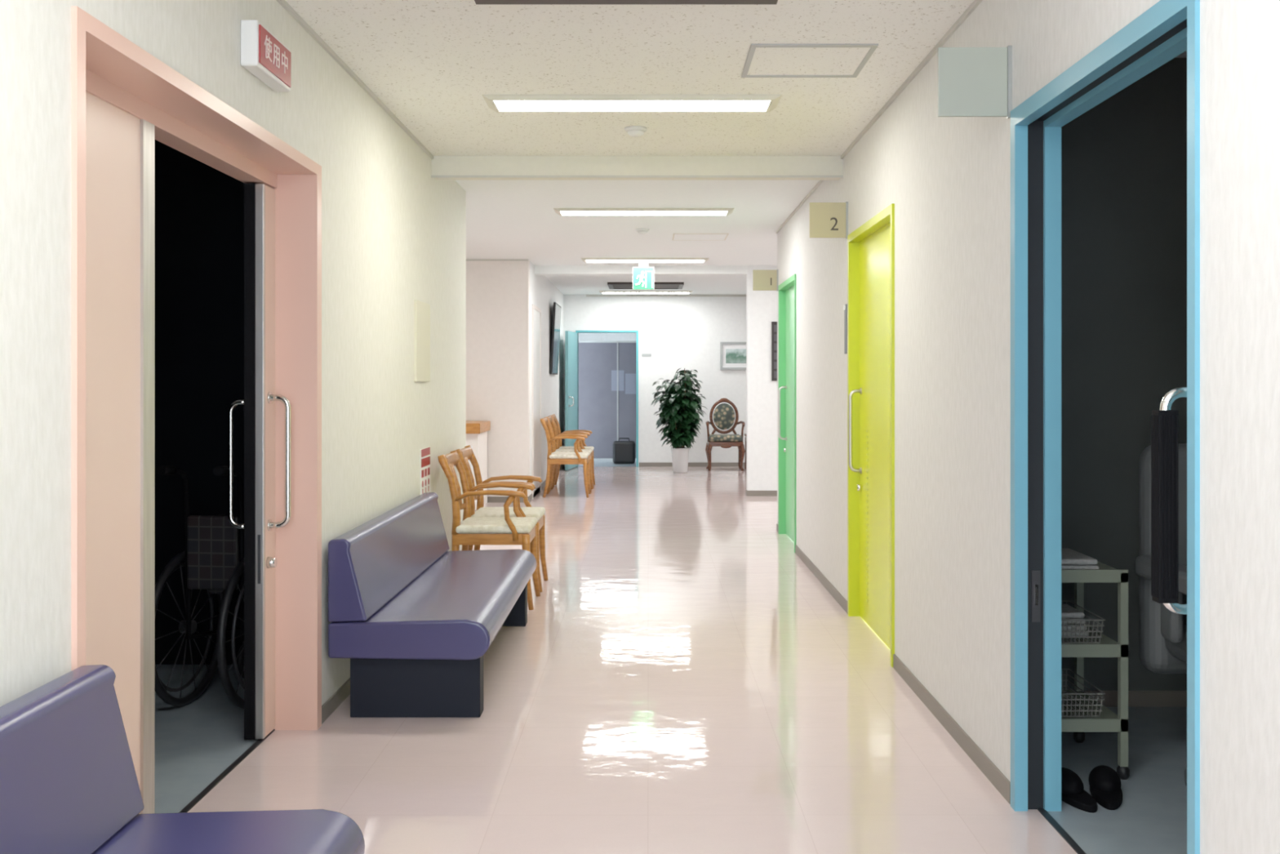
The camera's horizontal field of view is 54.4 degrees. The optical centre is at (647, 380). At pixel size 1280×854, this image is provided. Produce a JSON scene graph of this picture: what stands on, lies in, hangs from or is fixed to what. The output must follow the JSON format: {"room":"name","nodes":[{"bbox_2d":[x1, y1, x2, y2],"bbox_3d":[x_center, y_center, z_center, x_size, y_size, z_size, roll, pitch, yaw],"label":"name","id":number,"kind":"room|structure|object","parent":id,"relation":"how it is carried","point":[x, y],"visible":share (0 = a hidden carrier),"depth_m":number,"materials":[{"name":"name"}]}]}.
{"room":"hospital interior","nodes":[
{"label":"hospital interior","id":0,"kind":"room"},
{"bbox_2d":[154,139,244,664],"bbox_3d":[-2.715,0.007,3.500,2.770,2.500,4.200,0,0,0],"label":"wall","id":1,"kind":"structure","parent":0,"point":[199,207],"depth_m":5.50,"materials":[{"name":"black"}]},
{"bbox_2d":[0,0,466,706],"bbox_3d":[-1.265,0.007,2.600,0.130,2.500,11.200,0,0,0],"label":"wall","id":2,"kind":"structure","parent":0,"point":[393,234],"depth_m":3.72,"materials":[{"name":"white paint"}]},
{"bbox_2d":[85,91,140,813],"bbox_3d":[-1.363,0.281,2.958,0.045,1.939,0.655,0,0,0],"label":"panel","id":3,"kind":"object","parent":2,"relation":"attached to","point":[113,135],"visible":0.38,"depth_m":3.11,"materials":[{"name":"paint"}]},
{"bbox_2d":[140,119,154,813],"bbox_3d":[-1.361,0.284,3.322,0.058,1.945,0.075,0,0,0],"label":"trim","id":4,"kind":"structure","parent":2,"relation":"attached to","point":[147,129],"depth_m":3.31,"materials":[{"name":"paint"}]},
{"bbox_2d":[71,6,321,729],"bbox_3d":[-1.299,0.239,3.560,0.222,2.035,1.940,0,0,0],"label":"door frame","id":5,"kind":"structure","parent":2,"relation":"attached to","point":[187,118],"depth_m":4.47,"materials":[{"name":"pink paint"}]},
{"bbox_2d":[227,183,290,739],"bbox_3d":[-1.366,0.282,4.860,0.210,1.930,1.080,0,0,0],"label":"door","id":6,"kind":"structure","parent":2,"relation":"in","point":[260,524],"depth_m":4.33,"materials":[{"name":"laminate"}]},
{"bbox_2d":[240,19,290,92],"bbox_3d":[-1.171,-0.993,3.830,0.058,0.136,0.340,0,0,0],"label":"sign","id":7,"kind":"object","parent":2,"relation":"attached to","point":[263,55],"visible":1,"depth_m":3.74,"materials":[{"name":"white plastic"}]},
{"bbox_2d":[321,677,350,724],"bbox_3d":[-1.196,1.227,2.600,0.008,0.060,11.200,0,0,0],"label":"baseboard","id":8,"kind":"structure","parent":2,"relation":"attached to","point":[343,692],"depth_m":4.75,"materials":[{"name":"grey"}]},
{"bbox_2d":[414,299,430,381],"bbox_3d":[-1.196,-0.203,6.590,0.016,0.420,0.400,0,0,0],"label":"wall panel","id":9,"kind":"object","parent":2,"relation":"attached to","point":[422,309],"visible":1,"depth_m":6.55,"materials":[{"name":"beige"}]},
{"bbox_2d":[420,446,430,494],"bbox_3d":[-1.199,0.492,6.700,0.008,0.250,0.280,0,0,0],"label":"poster","id":10,"kind":"object","parent":2,"relation":"attached to","point":[424,453],"visible":0.92,"depth_m":6.69,"materials":[{"name":"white paper"}]},
{"bbox_2d":[466,259,529,496],"bbox_3d":[-2.715,0.007,12.870,2.970,2.500,0.140,0,0,0],"label":"wall","id":11,"kind":"structure","parent":0,"point":[498,292],"depth_m":12.80,"materials":[{"name":"pink paint"}]},
{"bbox_2d":[529,261,563,494],"bbox_3d":[-1.300,0.007,15.520,0.140,2.500,5.160,0,0,0],"label":"wall","id":12,"kind":"structure","parent":0,"point":[543,293],"depth_m":15.09,"materials":[{"name":"white paint"}]},
{"bbox_2d":[487,464,564,502],"bbox_3d":[-2.711,1.227,15.446,2.978,0.060,5.308,0,0,0],"label":"baseboard","id":13,"kind":"structure","parent":12,"relation":"attached to","point":[490,499],"depth_m":12.79,"materials":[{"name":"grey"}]},
{"bbox_2d":[531,304,541,498],"bbox_3d":[-1.222,0.227,13.650,0.015,2.060,1.000,0,0,0],"label":"door frame","id":14,"kind":"structure","parent":12,"relation":"attached to","point":[533,306],"depth_m":13.15,"materials":[{"name":"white paint"}]},
{"bbox_2d":[533,308,540,494],"bbox_3d":[-1.226,0.247,13.650,0.007,2.020,0.900,0,0,0],"label":"door","id":15,"kind":"structure","parent":12,"relation":"in","point":[536,315],"depth_m":13.67,"materials":[{"name":"white plastic"}]},
{"bbox_2d":[550,302,561,374],"bbox_3d":[-1.192,-0.523,16.000,0.088,0.900,1.000,0,0,0],"label":"television","id":16,"kind":"object","parent":12,"relation":"attached to","point":[555,339],"visible":1,"depth_m":15.77,"materials":[{"name":"black plastic"}]},
{"bbox_2d":[578,333,635,340],"bbox_3d":[-0.500,0.007,20.920,6.200,2.500,5.360,0,0,0],"label":"wall","id":17,"kind":"structure","parent":0,"point":[582,336],"depth_m":23.50,"materials":[{"name":"white paint"}]},
{"bbox_2d":[563,294,746,466],"bbox_3d":[1.315,0.007,18.170,5.370,2.500,0.140,0,0,0],"label":"wall","id":18,"kind":"structure","parent":0,"point":[682,332],"depth_m":18.10,"materials":[{"name":"white paint"}]},
{"bbox_2d":[564,330,577,470],"bbox_3d":[-1.049,0.282,17.649,0.110,1.930,0.840,0,0,6],"label":"door","id":19,"kind":"structure","parent":18,"relation":"in","point":[571,338],"depth_m":17.48,"materials":[{"name":"teal"}]},
{"bbox_2d":[575,330,638,466],"bbox_3d":[-0.595,0.267,18.165,0.910,1.980,0.190,0,0,0],"label":"door frame","id":20,"kind":"structure","parent":18,"relation":"attached to","point":[576,331],"depth_m":18.07,"materials":[{"name":"teal paint"}]},
{"bbox_2d":[641,353,651,356],"bbox_3d":[-0.020,-0.363,18.099,0.140,0.040,0.009,0,0,0],"label":"name plate","id":21,"kind":"object","parent":18,"relation":"attached to","point":[642,354],"visible":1,"depth_m":18.09,"materials":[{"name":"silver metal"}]},
{"bbox_2d":[720,342,746,369],"bbox_3d":[1.300,-0.353,18.080,0.500,0.400,0.040,0,0,0],"label":"framed picture","id":22,"kind":"object","parent":18,"relation":"attached to","point":[732,354],"visible":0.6,"depth_m":18.07,"materials":[{"name":"silver metal"}]},
{"bbox_2d":[725,348,746,363],"bbox_3d":[1.300,-0.348,18.076,0.340,0.210,0.003,0,0,0],"label":"print","id":23,"kind":"object","parent":22,"relation":"attached to","point":[732,355],"depth_m":18.07},
{"bbox_2d":[154,457,1186,853],"bbox_3d":[-0.100,1.282,10.250,8.200,0.050,26.500,0,0,0],"label":"floor","id":24,"kind":"structure","parent":0,"point":[678,680],"depth_m":4.36,"materials":[{"name":"pink plastic"}]},
{"bbox_2d":[0,664,364,853],"bbox_3d":[-0.881,0.921,1.605,0.598,0.672,1.930,0,0,0],"label":"bench","id":25,"kind":"object","parent":24,"relation":"on","point":[69,784],"visible":1,"depth_m":2.38,"materials":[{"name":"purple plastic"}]},
{"bbox_2d":[154,465,244,708],"bbox_3d":[-1.631,0.785,4.924,0.344,0.943,0.830,0,0,8],"label":"wheelchair","id":26,"kind":"object","parent":24,"relation":"on","point":[213,555],"visible":0.48,"depth_m":4.73,"materials":[{"name":"black metal"}]},
{"bbox_2d":[179,728,275,812],"bbox_3d":[-1.350,1.280,3.600,0.020,0.054,2.000,0,0,0],"label":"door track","id":27,"kind":"structure","parent":24,"relation":"in","point":[250,749],"depth_m":3.94,"materials":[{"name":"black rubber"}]},
{"bbox_2d":[328,492,536,717],"bbox_3d":[-0.881,0.921,5.545,0.598,0.672,1.930,0,0,0],"label":"bench","id":28,"kind":"object","parent":24,"relation":"on","point":[415,620],"visible":1,"depth_m":4.63,"materials":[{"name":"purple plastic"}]},
{"bbox_2d":[466,420,490,509],"bbox_3d":[-2.585,0.837,12.395,1.930,0.840,0.790,0,0,0],"label":"counter","id":29,"kind":"object","parent":24,"relation":"on","point":[476,430],"depth_m":12.20,"materials":[{"name":"pink paint"}]},
{"bbox_2d":[466,420,490,433],"bbox_3d":[-2.585,0.467,12.395,1.930,0.100,0.790,0,0,0],"label":"countertop","id":30,"kind":"structure","parent":29,"relation":"on","point":[472,426],"depth_m":12.03,"materials":[{"name":"brown wood"}]},
{"bbox_2d":[437,449,540,609],"bbox_3d":[-0.890,0.834,7.030,0.527,0.854,0.532,0,0,0],"label":"wooden armchair","id":31,"kind":"object","parent":24,"relation":"on","point":[506,530],"visible":0.88,"depth_m":6.82,"materials":[{"name":"brown wood"}]},
{"bbox_2d":[456,444,548,591],"bbox_3d":[-0.890,0.834,7.600,0.527,0.854,0.532,0,0,0],"label":"wooden armchair","id":32,"kind":"object","parent":24,"relation":"on","point":[464,454],"visible":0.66,"depth_m":7.68,"materials":[{"name":"brown wood"}]},
{"bbox_2d":[540,417,591,497],"bbox_3d":[-0.895,0.834,13.550,0.527,0.854,0.532,0,0,0],"label":"wooden armchair","id":33,"kind":"object","parent":24,"relation":"on","point":[578,457],"visible":1,"depth_m":13.33,"materials":[{"name":"brown wood"}]},
{"bbox_2d":[546,415,593,492],"bbox_3d":[-0.895,0.834,14.150,0.527,0.854,0.532,0,0,0],"label":"wooden armchair","id":34,"kind":"object","parent":24,"relation":"on","point":[549,417],"visible":0.5,"depth_m":14.32,"materials":[{"name":"brown wood"}]},
{"bbox_2d":[551,413,595,487],"bbox_3d":[-0.895,0.834,14.750,0.527,0.854,0.532,0,0,0],"label":"wooden armchair","id":35,"kind":"object","parent":24,"relation":"on","point":[553,416],"visible":0.34,"depth_m":14.93,"materials":[{"name":"brown wood"}]},
{"bbox_2d":[578,340,635,457],"bbox_3d":[-0.525,0.322,19.400,2.090,1.870,0.060,0,0,0],"label":"door","id":36,"kind":"structure","parent":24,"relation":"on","point":[610,415],"depth_m":19.38,"materials":[{"name":"grey glass"}]},
{"bbox_2d":[611,370,624,391],"bbox_3d":[-0.470,0.007,19.378,0.200,0.320,0.006,0,0,0],"label":"notice sheet","id":37,"kind":"object","parent":36,"relation":"attached to","point":[614,373],"visible":1,"depth_m":19.38,"materials":[{"name":"grey paper"}]},
{"bbox_2d":[625,373,635,394],"bbox_3d":[-0.270,0.057,19.378,0.170,0.320,0.006,0,0,0],"label":"notice sheet","id":38,"kind":"object","parent":36,"relation":"attached to","point":[630,379],"visible":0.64,"depth_m":19.38,"materials":[{"name":"grey paper"}]},
{"bbox_2d":[613,437,635,463],"bbox_3d":[-0.360,1.062,18.750,0.340,0.390,0.240,0,0,0],"label":"bag","id":39,"kind":"object","parent":24,"relation":"on","point":[624,451],"visible":1,"depth_m":18.63,"materials":[{"name":"black leather"}]},
{"bbox_2d":[650,368,706,472],"bbox_3d":[0.422,0.547,16.988,0.772,1.420,0.748,0,0,0],"label":"potted plant","id":40,"kind":"object","parent":24,"relation":"on","point":[679,405],"visible":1,"depth_m":16.87,"materials":[{"name":"green plant"}]},
{"bbox_2d":[705,398,745,471],"bbox_3d":[1.080,0.761,17.450,0.550,1.014,0.510,0,0,0],"label":"armchair","id":41,"kind":"object","parent":24,"relation":"on","point":[723,414],"visible":1,"depth_m":17.62,"materials":[{"name":"brown wood"}]},
{"bbox_2d":[713,403,734,430],"bbox_3d":[1.080,0.517,17.650,0.310,0.380,0.070,0,0,0],"label":"cushion","id":42,"kind":"object","parent":41,"relation":"on","point":[723,415],"depth_m":17.63,"materials":[{"name":"fabric"}]},
{"bbox_2d":[743,433,746,468],"bbox_3d":[1.500,1.007,17.500,0.280,0.501,0.280,0,0,0],"label":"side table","id":43,"kind":"object","parent":24,"relation":"on","point":[744,434],"visible":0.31,"depth_m":17.60,"materials":[{"name":"brown wood"}]},
{"bbox_2d":[1037,808,1086,853],"bbox_3d":[1.150,1.280,3.050,0.020,0.054,1.300,0,0,0],"label":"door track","id":44,"kind":"structure","parent":24,"relation":"in","point":[1051,820],"depth_m":3.46,"materials":[{"name":"grey metal"}]},
{"bbox_2d":[1061,767,1097,812],"bbox_3d":[1.275,1.227,3.740,0.094,0.090,0.258,0,0,-9],"label":"slipper","id":45,"kind":"object","parent":24,"relation":"on","point":[1073,793],"visible":0.67,"depth_m":3.71,"materials":[{"name":"black"}]},
{"bbox_2d":[1061,560,1129,779],"bbox_3d":[1.385,0.927,4.130,0.270,0.660,0.440,0,0,0],"label":"trolley","id":46,"kind":"object","parent":24,"relation":"on","point":[1108,721],"visible":0.42,"depth_m":3.92,"materials":[{"name":"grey metal"}]},
{"bbox_2d":[1061,547,1098,568],"bbox_3d":[1.350,0.586,4.080,0.160,0.038,0.280,0,0,0],"label":"folded towel","id":47,"kind":"object","parent":46,"relation":"on","point":[1070,558],"visible":0.47,"depth_m":3.94,"materials":[{"name":"white fabric"}]},
{"bbox_2d":[1061,668,1105,716],"bbox_3d":[1.370,1.036,4.130,0.174,0.079,0.344,0,0,0],"label":"wire basket","id":48,"kind":"object","parent":46,"relation":"on","point":[1075,699],"visible":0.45,"depth_m":3.97,"materials":[{"name":"grey plastic"}]},
{"bbox_2d":[1061,600,1106,643],"bbox_3d":[1.370,0.800,4.130,0.174,0.079,0.344,0,0,0],"label":"wire basket","id":49,"kind":"object","parent":46,"relation":"on","point":[1089,624],"visible":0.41,"depth_m":3.97,"materials":[{"name":"grey plastic"}]},
{"bbox_2d":[1061,604,1088,635],"bbox_3d":[1.365,0.791,4.120,0.120,0.078,0.200,0,0,0],"label":"folded towel","id":50,"kind":"object","parent":49,"relation":"in","point":[1068,611],"visible":0.34,"depth_m":4.02,"materials":[{"name":"white fabric"}]},
{"bbox_2d":[1088,764,1122,809],"bbox_3d":[1.385,1.227,3.760,0.094,0.090,0.258,0,0,14],"label":"slipper","id":51,"kind":"object","parent":24,"relation":"on","point":[1104,782],"visible":0.99,"depth_m":3.74,"materials":[{"name":"black"}]},
{"bbox_2d":[275,0,1186,296],"bbox_3d":[-0.100,-1.253,7.600,8.200,0.080,21.200,0,0,0],"label":"ceiling","id":52,"kind":"structure","parent":0,"point":[431,63],"depth_m":5.40,"materials":[{"name":"white paint"}]},
{"bbox_2d":[474,0,777,4],"bbox_3d":[-0.070,-1.228,3.610,0.970,0.030,0.820,0,0,0],"label":"ceiling vent","id":53,"kind":"object","parent":52,"relation":"in","point":[477,2],"visible":1,"depth_m":3.99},
{"bbox_2d":[481,94,782,112],"bbox_3d":[-0.070,-1.232,5.550,1.310,0.022,0.260,0,0,0],"label":"recessed light","id":54,"kind":"object","parent":52,"relation":"in","point":[497,103],"visible":1,"depth_m":5.49,"materials":[{"name":"beige plastic"}]},
{"bbox_2d":[493,100,770,111],"bbox_3d":[-0.070,-1.230,5.550,1.210,0.017,0.220,0,0,0],"label":"diffuser","id":55,"kind":"object","parent":54,"relation":"attached to","point":[499,105],"depth_m":5.54,"materials":[{"name":"white plastic"}]},
{"bbox_2d":[624,125,647,137],"bbox_3d":[-0.060,-1.222,6.140,0.110,0.042,0.110,0,0,0],"label":"smoke detector","id":56,"kind":"object","parent":52,"relation":"attached to","point":[633,131],"visible":1,"depth_m":6.11,"materials":[{"name":"white plastic"}]},
{"bbox_2d":[431,155,842,180],"bbox_3d":[-0.060,-1.188,6.975,2.280,0.110,0.150,0,0,0],"label":"beam","id":57,"kind":"structure","parent":52,"relation":"attached to","point":[441,165],"depth_m":6.90,"materials":[{"name":"white paint"}]},
{"bbox_2d":[431,175,843,177],"bbox_3d":[-0.060,-1.127,6.894,2.280,0.012,0.012,0,0,0],"label":"trim","id":58,"kind":"structure","parent":57,"relation":"attached to","point":[432,176],"depth_m":6.89,"materials":[{"name":"grey paint"}]},
{"bbox_2d":[534,265,747,275],"bbox_3d":[-0.075,-1.198,13.600,2.310,0.090,0.200,0,0,0],"label":"beam","id":59,"kind":"structure","parent":52,"relation":"attached to","point":[539,269],"depth_m":13.50,"materials":[{"name":"white paint"}]},
{"bbox_2d":[635,228,648,234],"bbox_3d":[-0.045,-1.222,10.250,0.110,0.042,0.110,0,0,0],"label":"smoke detector","id":60,"kind":"object","parent":52,"relation":"attached to","point":[641,231],"visible":1,"depth_m":10.22,"materials":[{"name":"white plastic"}]},
{"bbox_2d":[632,262,653,289],"bbox_3d":[-0.047,-1.093,12.989,0.224,0.300,0.072,0,0,0],"label":"exit sign","id":61,"kind":"object","parent":52,"relation":"hanging from","point":[642,275],"visible":0.98,"depth_m":12.97,"materials":[{"name":"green plastic"}]},
{"bbox_2d":[553,208,733,215],"bbox_3d":[-0.030,-1.232,9.120,1.310,0.022,0.260,0,0,0],"label":"recessed light","id":62,"kind":"object","parent":52,"relation":"in","point":[561,211],"visible":1,"depth_m":9.04,"materials":[{"name":"beige plastic"}]},
{"bbox_2d":[560,211,727,215],"bbox_3d":[-0.030,-1.230,9.120,1.210,0.017,0.220,0,0,0],"label":"diffuser","id":63,"kind":"object","parent":62,"relation":"attached to","point":[562,213],"depth_m":9.13,"materials":[{"name":"white plastic"}]},
{"bbox_2d":[581,257,709,262],"bbox_3d":[-0.030,-1.232,12.800,1.310,0.022,0.260,0,0,0],"label":"recessed light","id":64,"kind":"object","parent":52,"relation":"in","point":[584,260],"visible":1,"depth_m":12.68,"materials":[{"name":"white plastic"}]},
{"bbox_2d":[586,260,704,262],"bbox_3d":[-0.030,-1.230,12.800,1.210,0.017,0.220,0,0,0],"label":"diffuser","id":65,"kind":"object","parent":64,"relation":"attached to","point":[586,260],"depth_m":12.79,"materials":[{"name":"white plastic"}]},
{"bbox_2d":[607,282,684,288],"bbox_3d":[-0.030,-1.228,16.200,0.970,0.030,0.820,0,0,0],"label":"ceiling vent","id":66,"kind":"object","parent":52,"relation":"in","point":[611,285],"visible":0.73,"depth_m":16.03,"materials":[{"name":"grey metal"}]},
{"bbox_2d":[599,290,693,293],"bbox_3d":[-0.030,-1.232,17.450,1.310,0.022,0.260,0,0,0],"label":"recessed light","id":67,"kind":"object","parent":52,"relation":"in","point":[600,291],"visible":1,"depth_m":17.32,"materials":[{"name":"white plastic"}]},
{"bbox_2d":[602,292,688,293],"bbox_3d":[-0.030,-1.230,17.450,1.210,0.017,0.220,0,0,0],"label":"diffuser","id":68,"kind":"object","parent":67,"relation":"attached to","point":[602,292],"depth_m":17.46,"materials":[{"name":"white plastic"}]},
{"bbox_2d":[671,233,728,240],"bbox_3d":[0.450,-1.241,10.800,0.470,0.004,0.490,0,0,0],"label":"ceiling hatch","id":69,"kind":"object","parent":52,"relation":"attached to","point":[676,237],"visible":1,"depth_m":10.79,"materials":[{"name":"beige"}]},
{"bbox_2d":[741,44,878,77],"bbox_3d":[0.617,-1.240,4.845,0.470,0.006,0.490,0,0,0],"label":"ceiling hatch","id":70,"kind":"object","parent":52,"relation":"attached to","point":[763,60],"visible":1,"depth_m":4.83,"materials":[{"name":"silver metal"}]},
{"bbox_2d":[746,265,777,490],"bbox_3d":[2.540,0.007,13.580,2.920,2.500,0.160,0,0,0],"label":"wall","id":71,"kind":"structure","parent":0,"point":[761,305],"depth_m":13.50,"materials":[{"name":"white paint"}]},
{"bbox_2d":[564,462,777,496],"bbox_3d":[1.385,1.227,15.796,5.230,0.060,4.608,0,0,0],"label":"baseboard","id":72,"kind":"structure","parent":71,"relation":"attached to","point":[748,493],"depth_m":18.09,"materials":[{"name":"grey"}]},
{"bbox_2d":[771,321,777,380],"bbox_3d":[1.600,-0.313,13.487,0.520,0.640,0.026,0,0,0],"label":"notice board","id":73,"kind":"object","parent":71,"relation":"attached to","point":[774,324],"visible":0.09,"depth_m":13.48,"materials":[{"name":"grey"}]},
{"bbox_2d":[777,0,1279,853],"bbox_3d":[1.143,0.007,3.700,0.125,2.500,13.400,0,0,0],"label":"wall","id":74,"kind":"structure","parent":0,"point":[947,180],"depth_m":3.92,"materials":[{"name":"white paint"}]},
{"bbox_2d":[752,269,777,291],"bbox_3d":[0.975,-0.828,10.320,0.210,0.178,0.018,0,0,0],"label":"room sign","id":75,"kind":"object","parent":74,"relation":"attached to","point":[762,280],"visible":0.99,"depth_m":10.31,"materials":[{"name":"beige plastic"}]},
{"bbox_2d":[777,284,794,542],"bbox_3d":[1.111,0.259,9.630,0.107,1.984,1.070,0,0,0],"label":"door","id":76,"kind":"structure","parent":74,"relation":"in","point":[789,449],"depth_m":9.87,"materials":[{"name":"green"}]},
{"bbox_2d":[777,274,796,552],"bbox_3d":[1.137,0.242,9.630,0.137,2.030,1.140,0,0,0],"label":"door frame","id":77,"kind":"structure","parent":74,"relation":"attached to","point":[792,281],"depth_m":10.17,"materials":[{"name":"green paint"}]},
{"bbox_2d":[808,201,848,239],"bbox_3d":[0.976,-0.863,6.720,0.208,0.198,0.018,0,0,0],"label":"room sign","id":78,"kind":"object","parent":74,"relation":"attached to","point":[826,220],"visible":1,"depth_m":6.71,"materials":[{"name":"beige plastic"}]},
{"bbox_2d":[843,303,847,354],"bbox_3d":[1.076,-0.278,6.780,0.014,0.270,0.060,0,0,0],"label":"holder","id":79,"kind":"object","parent":74,"relation":"attached to","point":[845,306],"visible":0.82,"depth_m":6.76,"materials":[{"name":"grey"}]},
{"bbox_2d":[848,222,890,649],"bbox_3d":[1.111,0.259,6.055,0.107,1.984,1.140,0,0,0],"label":"door","id":80,"kind":"structure","parent":74,"relation":"in","point":[873,487],"depth_m":6.20,"materials":[{"name":"yellow paint"}]},
{"bbox_2d":[847,203,894,666],"bbox_3d":[1.137,0.242,6.055,0.137,2.030,1.210,0,0,0],"label":"door frame","id":81,"kind":"structure","parent":74,"relation":"attached to","point":[886,215],"depth_m":6.62,"materials":[{"name":"yellow paint"}]},
{"bbox_2d":[776,523,1010,804],"bbox_3d":[2.536,1.227,3.704,2.928,0.060,13.408,0,0,0],"label":"baseboard","id":82,"kind":"structure","parent":74,"relation":"attached to","point":[981,760],"depth_m":4.53,"materials":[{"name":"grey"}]},
{"bbox_2d":[937,45,1012,118],"bbox_3d":[0.971,-0.885,3.700,0.218,0.213,0.018,0,0,0],"label":"room sign","id":83,"kind":"object","parent":74,"relation":"attached to","point":[973,82],"visible":1,"depth_m":3.69,"materials":[{"name":"grey plastic"}]},
{"bbox_2d":[1035,584,1038,604],"bbox_3d":[1.135,0.627,3.637,0.008,0.060,0.006,0,0,0],"label":"strike plate","id":84,"kind":"object","parent":74,"relation":"attached to","point":[1036,585],"visible":1,"depth_m":3.63,"materials":[{"name":"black metal"}]},
{"bbox_2d":[1010,0,1199,853],"bbox_3d":[1.138,0.232,3.055,0.136,2.050,1.240,0,0,0],"label":"door frame","id":85,"kind":"structure","parent":74,"relation":"attached to","point":[1164,15],"depth_m":3.63,"materials":[{"name":"blue paint"}]},
{"bbox_2d":[1027,18,1186,808],"bbox_3d":[1.133,0.242,3.060,0.050,2.030,1.200,0,0,0],"label":"trim","id":86,"kind":"structure","parent":74,"relation":"attached to","point":[1035,129],"depth_m":3.65,"materials":[{"name":"black"}]},
{"bbox_2d":[1031,570,1039,622],"bbox_3d":[1.135,0.632,3.642,0.024,0.150,0.007,0,0,0],"label":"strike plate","id":87,"kind":"structure","parent":86,"relation":"attached to","point":[1035,575],"depth_m":3.64,"materials":[{"name":"grey metal"}]},
{"bbox_2d":[1151,386,1186,614],"bbox_3d":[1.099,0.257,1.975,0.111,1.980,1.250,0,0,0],"label":"door handle","id":88,"kind":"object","parent":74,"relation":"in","point":[1164,420],"depth_m":2.55,"materials":[{"name":"chrome metal"},{"name":"black plastic"}]},
{"bbox_2d":[1061,57,1186,690],"bbox_3d":[2.652,0.007,3.000,2.895,2.500,3.800,0,0,0],"label":"wall","id":89,"kind":"structure","parent":0,"point":[1124,159],"depth_m":4.80,"materials":[{"name":"grey paint"}]},
{"bbox_2d":[1084,690,1186,706],"bbox_3d":[2.610,1.227,4.796,2.780,0.060,0.008,0,0,0],"label":"baseboard","id":90,"kind":"structure","parent":89,"relation":"attached to","point":[1135,698],"depth_m":4.79,"materials":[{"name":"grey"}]},
{"bbox_2d":[1135,443,1186,786],"bbox_3d":[1.910,0.607,3.815,0.660,1.300,0.630,0,0,0],"label":"chair","id":91,"kind":"object","parent":89,"relation":"attached to","point":[1162,633],"visible":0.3,"depth_m":4.01,"materials":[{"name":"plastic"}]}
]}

